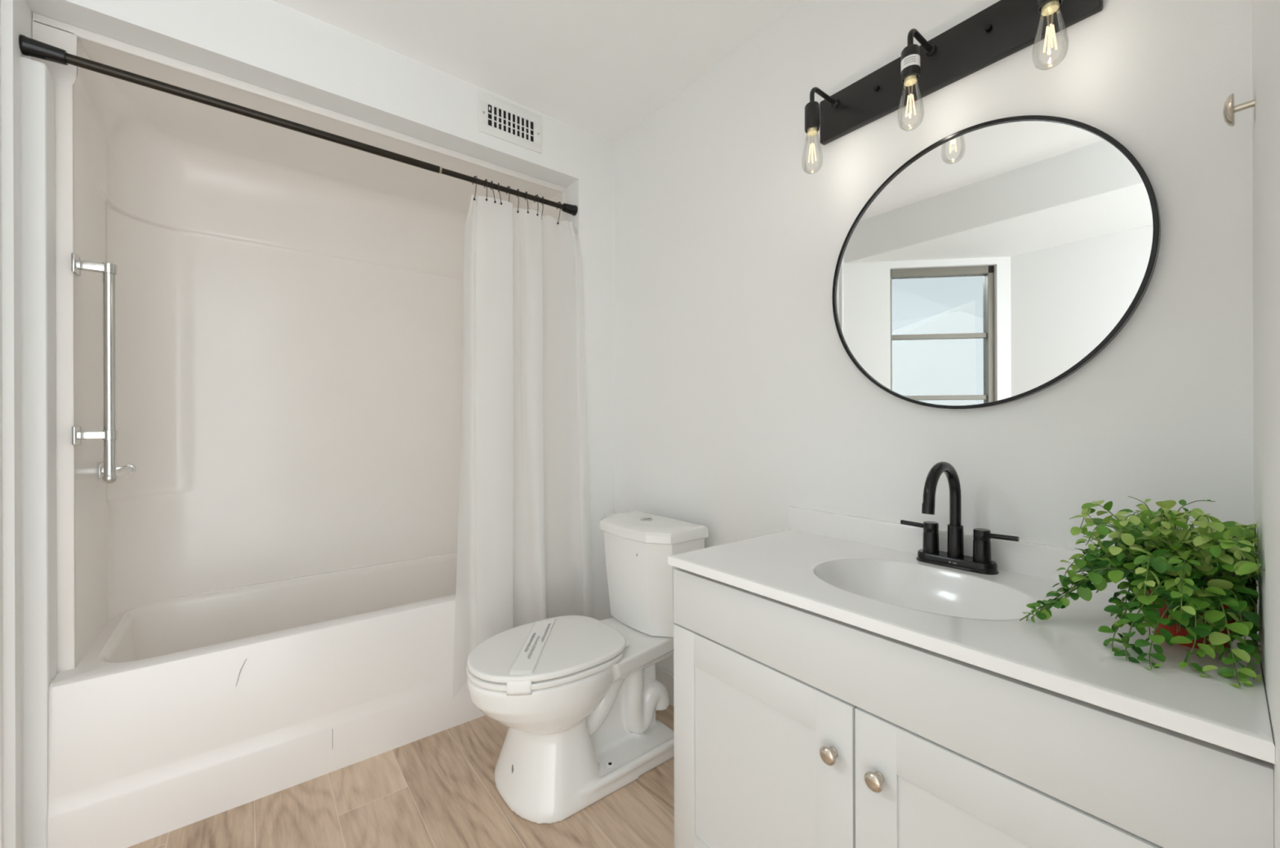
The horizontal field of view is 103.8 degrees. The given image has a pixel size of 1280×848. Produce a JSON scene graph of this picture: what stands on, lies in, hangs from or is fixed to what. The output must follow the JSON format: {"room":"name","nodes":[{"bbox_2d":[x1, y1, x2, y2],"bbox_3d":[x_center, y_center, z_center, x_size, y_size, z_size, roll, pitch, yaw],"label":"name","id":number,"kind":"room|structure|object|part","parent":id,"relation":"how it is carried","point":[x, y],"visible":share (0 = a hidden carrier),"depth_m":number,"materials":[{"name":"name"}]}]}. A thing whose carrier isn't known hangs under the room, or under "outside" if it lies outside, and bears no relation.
{"room":"bathroom","nodes":[
{"label":"bathroom","id":0,"kind":"room"},
{"bbox_2d":[0,0,75,847],"bbox_3d":[-1.756,-0.083,1.476,0.142,2.445,0.910,0,0,-38],"label":"wall","id":1,"kind":"structure","parent":0,"point":[33,85],"depth_m":1.26,"materials":[{"name":"white paint"}]},
{"bbox_2d":[0,0,15,847],"bbox_3d":[-1.586,0.028,0.642,0.120,2.222,1.080,0,0,7],"label":"door frame","id":2,"kind":"structure","parent":1,"relation":"in","point":[6,6],"depth_m":1.16,"materials":[{"name":"white paint"}]},
{"bbox_2d":[26,0,615,620],"bbox_3d":[-1.124,-0.086,2.090,1.895,2.445,0.845,0,0,-38],"label":"wall","id":3,"kind":"structure","parent":0,"point":[270,45],"depth_m":1.78,"materials":[{"name":"white paint"}]},
{"bbox_2d":[18,34,577,216],"bbox_3d":[-0.920,-0.954,1.753,1.601,0.045,0.045,0,0,-38],"label":"shower curtain rod","id":4,"kind":"object","parent":3,"relation":"attached to","point":[28,46],"visible":1,"depth_m":1.51,"materials":[{"name":"black metal"}]},
{"bbox_2d":[471,176,477,200],"bbox_3d":[-0.649,-0.924,1.966,0.034,0.096,0.009,0,0,36],"label":"curtain hook","id":5,"kind":"object","parent":4,"relation":"hanging from","point":[474,176],"visible":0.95,"depth_m":1.96,"materials":[{"name":"black metal"}]},
{"bbox_2d":[484,178,487,200],"bbox_3d":[-0.610,-0.925,1.988,0.010,0.096,0.046,0,0,-25],"label":"curtain hook","id":6,"kind":"object","parent":4,"relation":"hanging from","point":[486,180],"visible":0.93,"depth_m":1.98,"materials":[{"name":"black metal"}]},
{"bbox_2d":[490,181,496,203],"bbox_3d":[-0.589,-0.925,2.004,0.012,0.096,0.047,0,0,-38],"label":"curtain hook","id":7,"kind":"object","parent":4,"relation":"hanging from","point":[495,202],"visible":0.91,"depth_m":2.00,"materials":[{"name":"black metal"}]},
{"bbox_2d":[516,188,519,213],"bbox_3d":[-0.505,-0.925,2.079,0.009,0.096,0.034,0,0,-28],"label":"curtain hook","id":8,"kind":"object","parent":4,"relation":"hanging from","point":[517,189],"visible":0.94,"depth_m":2.07,"materials":[{"name":"black metal"}]},
{"bbox_2d":[524,191,528,213],"bbox_3d":[-0.476,-0.925,2.099,0.008,0.096,0.037,0,0,-38],"label":"curtain hook","id":9,"kind":"object","parent":4,"relation":"hanging from","point":[526,192],"visible":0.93,"depth_m":2.09,"materials":[{"name":"black metal"}]},
{"bbox_2d":[556,201,561,224],"bbox_3d":[-0.356,-0.926,2.196,0.008,0.096,0.033,0,0,-43],"label":"curtain hook","id":10,"kind":"object","parent":4,"relation":"hanging from","point":[557,223],"visible":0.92,"depth_m":2.19,"materials":[{"name":"black metal"}]},
{"bbox_2d":[478,90,542,153],"bbox_3d":[-0.518,-1.215,2.025,0.270,0.157,0.010,0,0,-38],"label":"air vent","id":11,"kind":"object","parent":3,"relation":"in","point":[499,118],"visible":1,"depth_m":2.02,"materials":[{"name":"white metal"}]},
{"bbox_3d":[-0.520,-1.221,2.027,0.195,0.004,0.002,0,0,-38],"label":"damper blade","id":12,"kind":"part","parent":11,"relation":"part of","materials":[{"name":"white metal"}]},
{"bbox_3d":[-0.520,-1.198,2.027,0.195,0.004,0.002,0,0,-38],"label":"damper blade","id":13,"kind":"part","parent":11,"relation":"part of","materials":[{"name":"white metal"}]},
{"bbox_2d":[126,703,675,847],"bbox_3d":[-0.745,1.161,1.116,2.800,0.050,2.920,0,0,-38],"label":"floor","id":14,"kind":"structure","parent":0,"point":[437,790],"depth_m":1.46,"materials":[{"name":"brown wood"}]},
{"bbox_2d":[31,12,566,847],"bbox_3d":[-1.127,0.026,2.021,1.602,2.222,0.748,0,0,-38],"label":"bathtub","id":15,"kind":"object","parent":14,"relation":"on","point":[265,606],"visible":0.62,"depth_m":1.92,"materials":[{"name":"white plastic"}]},
{"bbox_2d":[71,253,136,483],"bbox_3d":[-1.607,-0.144,1.514,0.084,0.637,0.351,0,0,-38],"label":"grab bar","id":16,"kind":"object","parent":15,"relation":"attached to","point":[108,471],"visible":1,"depth_m":1.40,"materials":[{"name":"silver metal"}]},
{"bbox_3d":[-1.546,-0.437,1.375,0.009,0.052,0.056,0,0,-38],"label":"wall plate","id":17,"kind":"part","parent":16,"relation":"part of","materials":[{"name":"silver metal"}]},
{"bbox_3d":[-1.544,0.031,1.375,0.009,0.052,0.056,0,0,-38],"label":"wall plate","id":18,"kind":"part","parent":16,"relation":"part of","materials":[{"name":"silver metal"}]},
{"bbox_3d":[-1.522,-0.437,1.394,0.069,0.022,0.026,0,0,-38],"label":"mount arm","id":19,"kind":"part","parent":16,"relation":"part of","materials":[{"name":"silver metal"}]},
{"bbox_3d":[-1.520,0.031,1.394,0.069,0.022,0.026,0,0,-38],"label":"mount arm","id":20,"kind":"part","parent":16,"relation":"part of","materials":[{"name":"silver metal"}]},
{"bbox_3d":[-1.726,0.149,1.607,0.009,0.052,0.056,0,0,-38],"label":"wall plate","id":21,"kind":"part","parent":16,"relation":"part of","materials":[{"name":"silver metal"}]},
{"bbox_3d":[-1.702,0.149,1.626,0.069,0.022,0.026,0,0,-38],"label":"mount arm","id":22,"kind":"part","parent":16,"relation":"part of","materials":[{"name":"silver metal"}]},
{"bbox_2d":[97,552,457,662],"bbox_3d":[-1.113,0.852,2.044,1.440,0.379,0.637,0,0,-38],"label":"basin","id":23,"kind":"object","parent":15,"relation":"in","point":[172,624],"depth_m":2.08,"materials":[{"name":"white ceramic"}]},
{"bbox_2d":[466,511,708,823],"bbox_3d":[-0.193,0.747,1.716,0.811,0.774,0.447,0,0,-38],"label":"toilet","id":24,"kind":"object","parent":14,"relation":"on","point":[588,727],"visible":0.93,"depth_m":1.59,"materials":[{"name":"white ceramic"}]},
{"bbox_2d":[506,618,555,695],"bbox_3d":[-0.335,0.724,1.599,0.070,0.058,0.422,0,0,0],"label":"band","id":25,"kind":"object","parent":24,"relation":"on","point":[525,663],"visible":1,"depth_m":1.50,"materials":[{"name":"white paper"}]},
{"bbox_3d":[-0.300,0.710,1.602,0.487,0.023,0.384,0,0,-38],"label":"seat lid","id":26,"kind":"part","parent":24,"relation":"part of","materials":[{"name":"white plastic"}]},
{"bbox_3d":[-0.194,0.939,1.685,0.756,0.389,0.386,0,0,-38],"label":"bowl","id":27,"kind":"part","parent":24,"relation":"part of","materials":[{"name":"white ceramic"}]},
{"bbox_3d":[-0.095,1.080,1.591,0.026,0.004,0.026,0,0,-38],"label":"bolt seat","id":28,"kind":"part","parent":24,"relation":"part of","materials":[{"name":"black ceramic"}]},
{"bbox_3d":[0.022,0.578,1.893,0.220,0.334,0.406,0,0,-38],"label":"tank","id":29,"kind":"part","parent":24,"relation":"part of","materials":[{"name":"white ceramic"}]},
{"bbox_3d":[0.018,0.386,1.891,0.243,0.046,0.426,0,0,-38],"label":"tank lid","id":30,"kind":"part","parent":24,"relation":"part of","materials":[{"name":"white ceramic"}]},
{"bbox_2d":[673,567,1274,847],"bbox_3d":[0.564,0.742,1.046,0.529,0.779,0.944,0,0,-38],"label":"vanity cabinet","id":31,"kind":"object","parent":14,"relation":"on","point":[795,726],"visible":0.93,"depth_m":0.83,"materials":[{"name":"white paint"}]},
{"bbox_3d":[0.240,0.789,1.089,0.018,0.566,0.477,0,0,-38],"label":"door","id":32,"kind":"part","parent":31,"relation":"part of","materials":[{"name":"white paint"}]},
{"bbox_3d":[0.346,0.604,0.916,0.027,0.032,0.032,0,0,-38],"label":"knob","id":33,"kind":"part","parent":31,"relation":"part of","materials":[{"name":"silver metal"}]},
{"bbox_3d":[0.399,0.604,0.849,0.027,0.032,0.032,0,0,-38],"label":"knob","id":34,"kind":"part","parent":31,"relation":"part of","materials":[{"name":"silver metal"}]},
{"bbox_2d":[667,506,1275,764],"bbox_3d":[0.568,0.352,1.049,0.523,0.182,0.945,0,0,-38],"label":"sink","id":35,"kind":"object","parent":31,"relation":"in","point":[865,573],"visible":0.85,"depth_m":0.89,"materials":[{"name":"white ceramic"}]},
{"bbox_2d":[900,461,1019,574],"bbox_3d":[0.704,0.206,1.161,0.205,0.244,0.199,0,0,-1],"label":"faucet","id":36,"kind":"object","parent":35,"relation":"on","point":[981,562],"visible":1,"depth_m":1.14,"materials":[{"name":"black metal"}]},
{"bbox_3d":[0.673,0.246,1.235,0.011,0.013,0.056,0,0,-40],"label":"lever","id":37,"kind":"part","parent":36,"relation":"part of","materials":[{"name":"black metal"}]},
{"bbox_3d":[0.698,0.272,1.204,0.035,0.072,0.035,0,0,-38],"label":"handle","id":38,"kind":"part","parent":36,"relation":"part of","materials":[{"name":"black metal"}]},
{"bbox_3d":[0.675,0.196,1.118,0.175,0.224,0.033,0,0,-38],"label":"spout","id":39,"kind":"part","parent":36,"relation":"part of","materials":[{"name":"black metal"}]},
{"bbox_3d":[0.731,0.317,1.162,0.058,0.022,0.168,0,0,-38],"label":"plate","id":40,"kind":"part","parent":36,"relation":"part of","materials":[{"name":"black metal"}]},
{"bbox_3d":[0.764,0.272,1.121,0.035,0.072,0.035,0,0,-38],"label":"handle","id":41,"kind":"part","parent":36,"relation":"part of","materials":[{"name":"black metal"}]},
{"bbox_3d":[0.788,0.246,1.088,0.011,0.013,0.056,0,0,-36],"label":"lever","id":42,"kind":"part","parent":36,"relation":"part of","materials":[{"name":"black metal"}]},
{"bbox_2d":[1019,496,1265,688],"bbox_3d":[0.823,0.220,0.753,0.346,0.215,0.314,0,0,-25],"label":"potted plant","id":43,"kind":"object","parent":35,"relation":"on","point":[1195,590],"visible":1,"depth_m":0.72,"materials":[{"name":"green plant"}]},
{"bbox_3d":[0.835,0.286,0.759,0.110,0.084,0.110,0,0,-38],"label":"pot","id":44,"kind":"part","parent":43,"relation":"part of","materials":[{"name":"red ceramic"}]},
{"bbox_3d":[0.533,0.788,0.716,0.018,0.566,0.463,0,0,-38],"label":"door","id":45,"kind":"part","parent":31,"relation":"part of","materials":[{"name":"white paint"}]},
{"bbox_2d":[272,0,799,142],"bbox_3d":[0.002,-1.342,0.768,2.040,0.060,4.400,0,0,-38],"label":"ceiling","id":46,"kind":"structure","parent":0,"point":[600,68],"depth_m":1.71,"materials":[{"name":"white paint"}]},
{"bbox_2d":[613,0,1253,674],"bbox_3d":[0.258,-0.090,1.945,0.100,2.445,2.860,0,0,-38],"label":"wall","id":47,"kind":"structure","parent":0,"point":[740,402],"depth_m":1.35,"materials":[{"name":"white paint"}]},
{"bbox_2d":[655,664,674,706],"bbox_3d":[0.177,1.071,1.964,0.012,0.122,0.955,0,0,-38],"label":"baseboard","id":48,"kind":"structure","parent":47,"relation":"attached to","point":[666,677],"depth_m":2.04,"materials":[{"name":"white paint"}]},
{"bbox_2d":[804,0,1102,163],"bbox_3d":[0.673,-0.818,1.198,0.167,0.264,0.619,0,0,-38],"label":"vanity light","id":49,"kind":"object","parent":47,"relation":"attached to","point":[1005,28],"visible":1,"depth_m":1.19,"materials":[{"name":"black metal"}]},
{"bbox_2d":[804,101,819,136],"bbox_3d":[0.469,-0.830,1.366,0.039,0.077,0.039,0,0,-38],"label":"socket","id":50,"kind":"object","parent":49,"relation":"attached to","point":[812,108],"depth_m":1.35,"materials":[{"name":"black metal"}]},
{"bbox_3d":[0.513,-0.896,1.401,0.124,0.070,0.024,0,0,-38],"label":"arm","id":51,"kind":"part","parent":49,"relation":"part of","materials":[{"name":"black metal"}]},
{"bbox_3d":[0.631,-0.897,1.339,0.010,0.013,0.013,0,0,-38],"label":"fixing knob","id":52,"kind":"part","parent":49,"relation":"part of","materials":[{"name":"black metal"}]},
{"bbox_2d":[900,44,919,86],"bbox_3d":[0.627,-0.831,1.164,0.040,0.077,0.040,0,0,-38],"label":"socket","id":53,"kind":"object","parent":49,"relation":"attached to","point":[910,55],"depth_m":1.15,"materials":[{"name":"black metal"}]},
{"bbox_3d":[0.671,-0.896,1.199,0.124,0.070,0.024,0,0,-38],"label":"arm","id":54,"kind":"part","parent":49,"relation":"part of","materials":[{"name":"black metal"}]},
{"bbox_3d":[0.790,-0.898,1.137,0.010,0.013,0.013,0,0,-38],"label":"fixing knob","id":55,"kind":"part","parent":49,"relation":"part of","materials":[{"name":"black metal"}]},
{"bbox_2d":[1036,0,1062,16],"bbox_3d":[0.786,-0.831,0.962,0.039,0.077,0.039,0,0,-38],"label":"socket","id":56,"kind":"object","parent":49,"relation":"attached to","point":[1045,7],"depth_m":0.96,"materials":[{"name":"black"}]},
{"bbox_2d":[788,506,1133,593],"bbox_3d":[0.758,0.295,1.214,0.020,0.070,0.920,0,0,-38],"label":"backsplash","id":57,"kind":"structure","parent":47,"relation":"attached to","point":[1039,560],"depth_m":1.27,"materials":[{"name":"white ceramic"}]},
{"bbox_2d":[831,115,1160,408],"bbox_3d":[0.767,-0.366,1.196,0.022,0.660,0.660,0,0,-38],"label":"round mirror","id":58,"kind":"object","parent":47,"relation":"attached to","point":[1002,258],"visible":1,"depth_m":1.13,"materials":[{"name":"black mirror"}]},
{"bbox_2d":[1251,0,1279,847],"bbox_3d":[0.641,-0.092,0.458,1.175,2.445,0.128,0,0,-38],"label":"wall","id":59,"kind":"structure","parent":0,"point":[1265,13],"depth_m":0.58,"materials":[{"name":"white paint"}]},
{"bbox_2d":[1222,93,1254,126],"bbox_3d":[0.958,-0.505,0.806,0.042,0.050,0.041,0,0,16],"label":"robe hook","id":60,"kind":"object","parent":59,"relation":"attached to","point":[1229,109],"visible":0.94,"depth_m":0.80,"materials":[{"name":"silver metal"}]},
{"bbox_3d":[0.962,-0.505,0.796,0.010,0.010,0.028,0,0,-38],"label":"post","id":61,"kind":"part","parent":60,"relation":"part of","materials":[{"name":"silver metal"}]},
{"bbox_3d":[-0.567,-0.925,2.021,0.015,0.096,0.047,0,0,-38],"label":"curtain hook","id":62,"kind":"object","parent":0,"visible":0},
{"bbox_2d":[453,194,594,697],"bbox_3d":[-0.464,0.052,2.053,0.622,1.905,0.113,0,0,-38],"label":"shower curtain","id":63,"kind":"object","parent":62,"relation":"hanging from","point":[524,545],"visible":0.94,"depth_m":2.04,"materials":[{"name":"white fabric"}]}
]}

